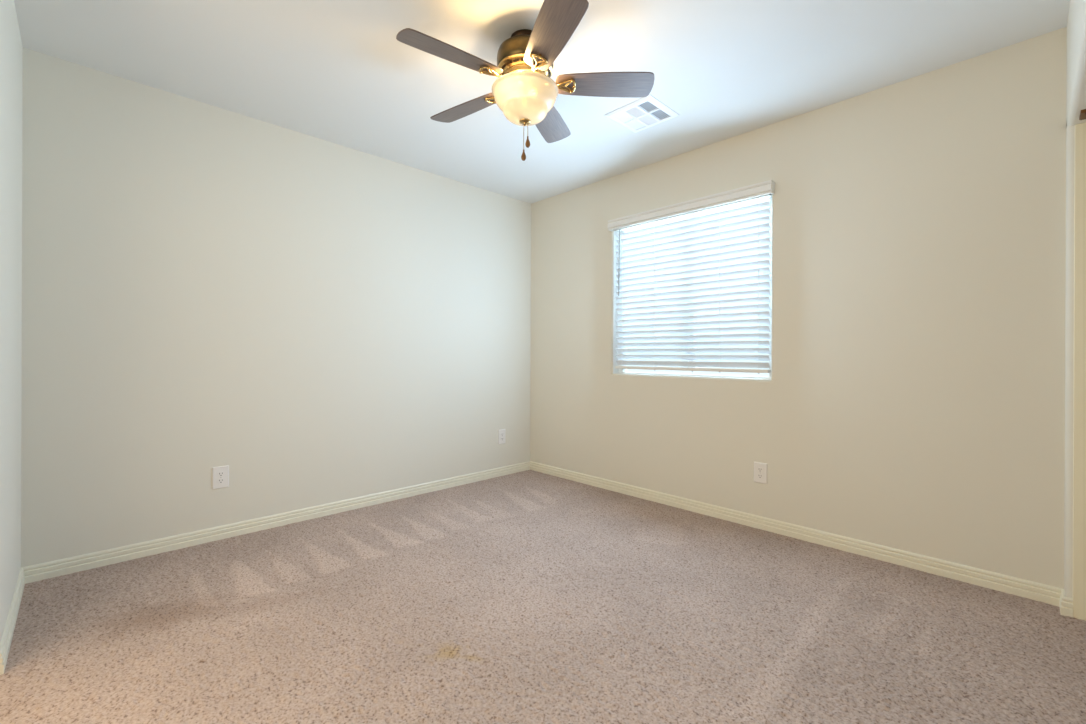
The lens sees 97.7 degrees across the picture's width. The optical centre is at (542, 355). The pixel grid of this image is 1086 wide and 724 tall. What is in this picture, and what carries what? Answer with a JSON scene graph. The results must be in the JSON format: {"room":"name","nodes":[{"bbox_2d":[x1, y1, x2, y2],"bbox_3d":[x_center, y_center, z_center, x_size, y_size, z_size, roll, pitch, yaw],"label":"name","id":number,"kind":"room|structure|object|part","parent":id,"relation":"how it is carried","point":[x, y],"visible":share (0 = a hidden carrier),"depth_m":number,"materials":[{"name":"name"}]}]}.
{"room":"empty bedroom","nodes":[
{"label":"empty bedroom","id":0,"kind":"room"},
{"bbox_2d":[0,0,22,642],"bbox_3d":[-0.964,-0.165,0.632,0.120,2.460,4.150,0,0,-44],"label":"wall","id":1,"kind":"structure","parent":0,"point":[11,48],"depth_m":1.79,"materials":[{"name":"beige paint"}]},
{"bbox_2d":[0,568,24,674],"bbox_3d":[-2.071,1.010,1.856,0.014,0.084,0.860,0,0,-44],"label":"baseboard","id":2,"kind":"structure","parent":1,"relation":"attached to","point":[5,644],"depth_m":1.76,"materials":[{"name":"beige paint"}]},
{"bbox_2d":[21,47,530,566],"bbox_3d":[-1.274,-0.167,3.315,3.427,2.460,0.120,0,0,-44],"label":"wall","id":3,"kind":"structure","parent":0,"point":[205,287],"depth_m":2.75,"materials":[{"name":"beige paint"}]},
{"bbox_2d":[212,465,228,489],"bbox_3d":[-1.826,0.693,2.689,0.080,0.125,0.009,0,0,-44],"label":"wall outlet","id":4,"kind":"object","parent":3,"relation":"attached to","point":[220,475],"visible":1,"depth_m":2.69,"materials":[{"name":"white plastic"}]},
{"bbox_2d":[217,478,224,483],"bbox_3d":[-1.824,0.713,2.687,0.034,0.027,0.003,0,0,-44],"label":"receptacle","id":5,"kind":"object","parent":4,"relation":"attached to","point":[219,480],"depth_m":2.69,"materials":[{"name":"white plastic"}]},
{"bbox_2d":[217,471,224,476],"bbox_3d":[-1.824,0.674,2.687,0.034,0.027,0.003,0,0,-44],"label":"receptacle","id":6,"kind":"object","parent":4,"relation":"attached to","point":[219,473],"depth_m":2.69,"materials":[{"name":"white plastic"}]},
{"bbox_2d":[21,461,529,583],"bbox_3d":[-1.243,1.013,3.257,3.157,0.084,0.014,0,0,-44],"label":"baseboard","id":7,"kind":"structure","parent":3,"relation":"attached to","point":[38,572],"depth_m":2.73,"materials":[{"name":"beige paint"}]},
{"bbox_2d":[498,429,505,443],"bbox_3d":[-0.356,0.709,4.126,0.080,0.125,0.009,0,0,-44],"label":"wall outlet","id":8,"kind":"object","parent":3,"relation":"attached to","point":[501,433],"visible":1,"depth_m":4.12,"materials":[{"name":"white plastic"}]},
{"bbox_2d":[14,0,1069,203],"bbox_3d":[0.182,-1.450,1.831,3.427,0.120,4.270,0,0,-44],"label":"ceiling","id":9,"kind":"structure","parent":0,"point":[334,71],"depth_m":2.23,"materials":[{"name":"white paint"}]},
{"bbox_2d":[396,0,653,160],"bbox_3d":[-0.108,-1.126,2.088,1.077,0.531,1.081,0,0,-44],"label":"ceiling fan","id":10,"kind":"object","parent":9,"relation":"hanging from","point":[524,90],"visible":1,"depth_m":2.00,"materials":[{"name":"wood"}]},
{"bbox_3d":[-0.360,-1.194,1.885,0.431,0.006,0.142,0,13,-36],"label":"blade","id":11,"kind":"part","parent":10,"relation":"part of","materials":[{"name":"wood"}]},
{"bbox_3d":[-0.361,-1.194,2.295,0.431,0.006,0.142,0,13,36],"label":"blade","id":12,"kind":"part","parent":10,"relation":"part of","materials":[{"name":"wood"}]},
{"bbox_3d":[-0.079,-1.099,2.091,0.294,0.138,0.294,0,0,-44],"label":"lamp shade","id":13,"kind":"part","parent":10,"relation":"part of","materials":[{"name":"white glass"}]},
{"bbox_3d":[0.029,-1.193,2.423,0.142,0.006,0.432,-13,-4,17],"label":"blade","id":14,"kind":"part","parent":10,"relation":"part of","materials":[{"name":"brown wood"}]},
{"bbox_3d":[0.031,-1.193,1.759,0.142,0.006,0.432,14,-4,-18],"label":"blade","id":15,"kind":"part","parent":10,"relation":"part of","materials":[{"name":"brown wood"}]},
{"bbox_3d":[0.271,-1.192,2.092,0.432,0.006,0.142,0,-13,0],"label":"blade","id":16,"kind":"part","parent":10,"relation":"part of","materials":[{"name":"brown wood"}]},
{"bbox_2d":[605,95,678,132],"bbox_3d":[0.572,-1.385,2.744,0.306,0.009,0.306,0,0,-44],"label":"ceiling vent","id":17,"kind":"object","parent":9,"relation":"in","point":[643,113],"visible":1,"depth_m":2.73,"materials":[{"name":"white metal"}]},
{"bbox_3d":[0.469,-1.385,2.760,0.112,0.008,0.071,0,0,-44],"label":"louver panel","id":18,"kind":"part","parent":17,"relation":"part of","materials":[{"name":"white metal"}]},
{"bbox_3d":[0.529,-1.384,2.702,0.110,0.008,0.072,0,0,-44],"label":"louver panel","id":19,"kind":"part","parent":17,"relation":"part of","materials":[{"name":"white metal"}]},
{"bbox_3d":[0.558,-1.384,2.847,0.112,0.008,0.071,0,0,-44],"label":"louver panel","id":20,"kind":"part","parent":17,"relation":"part of","materials":[{"name":"white metal"}]},
{"bbox_3d":[0.618,-1.384,2.788,0.110,0.008,0.072,0,0,-44],"label":"louver panel","id":21,"kind":"part","parent":17,"relation":"part of","materials":[{"name":"white metal"}]},
{"bbox_3d":[0.586,-1.384,2.640,0.112,0.008,0.071,0,0,-44],"label":"louver panel","id":22,"kind":"part","parent":17,"relation":"part of","materials":[{"name":"grey metal"}]},
{"bbox_3d":[0.675,-1.384,2.727,0.112,0.008,0.071,0,0,-44],"label":"louver panel","id":23,"kind":"part","parent":17,"relation":"part of","materials":[{"name":"grey metal"}]},
{"bbox_2d":[530,27,1066,588],"bbox_3d":[1.390,-0.156,2.934,0.150,2.460,4.150,0,0,-44],"label":"wall","id":24,"kind":"structure","parent":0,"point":[913,401],"depth_m":2.46,"materials":[{"name":"beige paint"}]},
{"bbox_2d":[608,180,774,373],"bbox_3d":[0.962,-0.462,3.271,0.120,1.148,1.211,0,0,-44],"label":"window blind","id":25,"kind":"object","parent":24,"relation":"attached to","point":[739,237],"visible":1,"depth_m":3.21,"materials":[{"name":"white plastic"}]},
{"bbox_3d":[0.609,-0.443,3.643,0.002,1.054,0.002,0,0,-44],"label":"ladder cord","id":26,"kind":"part","parent":25,"relation":"part of","materials":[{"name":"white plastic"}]},
{"bbox_3d":[0.808,-0.442,3.440,0.002,1.054,0.002,0,0,-44],"label":"ladder cord","id":27,"kind":"part","parent":25,"relation":"part of","materials":[{"name":"white fabric"}]},
{"bbox_3d":[0.980,0.097,3.300,0.052,0.022,1.148,0,0,-44],"label":"rail","id":28,"kind":"part","parent":25,"relation":"part of","materials":[{"name":"white plastic"}]},
{"bbox_3d":[1.150,-0.440,3.090,0.002,1.054,0.002,0,0,-44],"label":"ladder cord","id":29,"kind":"part","parent":25,"relation":"part of","materials":[{"name":"white fabric"}]},
{"bbox_3d":[1.323,-0.440,2.913,0.002,1.054,0.002,0,0,-44],"label":"ladder cord","id":30,"kind":"part","parent":25,"relation":"part of","materials":[{"name":"white fabric"}]},
{"bbox_2d":[613,198,771,379],"bbox_3d":[1.010,-0.429,3.329,0.123,1.158,1.191,0,0,-44],"label":"window","id":31,"kind":"structure","parent":24,"relation":"attached to","point":[624,371],"depth_m":3.38,"materials":[{"name":"white plastic"}]},
{"bbox_2d":[754,462,766,483],"bbox_3d":[1.322,0.717,2.886,0.009,0.125,0.080,0,0,-44],"label":"wall outlet","id":32,"kind":"object","parent":24,"relation":"attached to","point":[760,469],"visible":1,"depth_m":2.88,"materials":[{"name":"white plastic"}]},
{"bbox_2d":[530,461,1061,606],"bbox_3d":[1.034,1.022,3.177,0.014,0.084,3.310,0,0,-44],"label":"baseboard","id":33,"kind":"structure","parent":24,"relation":"attached to","point":[1032,590],"depth_m":2.57,"materials":[{"name":"beige paint"}]},
{"bbox_2d":[1064,0,1085,597],"bbox_3d":[1.109,-0.156,0.855,3.157,2.460,0.110,0,0,-44],"label":"wall","id":34,"kind":"structure","parent":0,"point":[1076,22],"depth_m":1.93,"materials":[{"name":"beige paint"}]},
{"bbox_2d":[1059,589,1072,616],"bbox_3d":[2.162,1.027,1.961,0.100,0.084,0.034,0,0,-44],"label":"baseboard","id":35,"kind":"structure","parent":34,"relation":"attached to","point":[1065,603],"depth_m":1.93,"materials":[{"name":"beige paint"}]},
{"bbox_2d":[1073,122,1085,620],"bbox_3d":[2.179,0.070,1.888,0.010,2.000,0.090,0,0,-44],"label":"trim","id":36,"kind":"structure","parent":34,"relation":"attached to","point":[1079,398],"depth_m":1.91,"materials":[{"name":"beige paint"}]},
{"bbox_2d":[1079,109,1085,119],"bbox_3d":[2.085,-0.921,1.817,0.078,0.020,0.038,0,0,-44],"label":"bracket","id":37,"kind":"object","parent":34,"relation":"attached to","point":[1082,116],"visible":1,"depth_m":1.82,"materials":[{"name":"brown metal"}]},
{"bbox_3d":[0.171,1.129,1.832,3.427,0.120,4.270,0,0,-44],"label":"floor","id":38,"kind":"structure","parent":0,"visible":0},
{"bbox_2d":[0,470,1085,723],"bbox_3d":[0.168,1.053,1.814,3.155,0.018,4.048,0,0,-44],"label":"carpet","id":39,"kind":"object","parent":38,"relation":"on","point":[528,596],"visible":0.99,"depth_m":1.81,"materials":[{"name":"beige carpet"}]}
]}

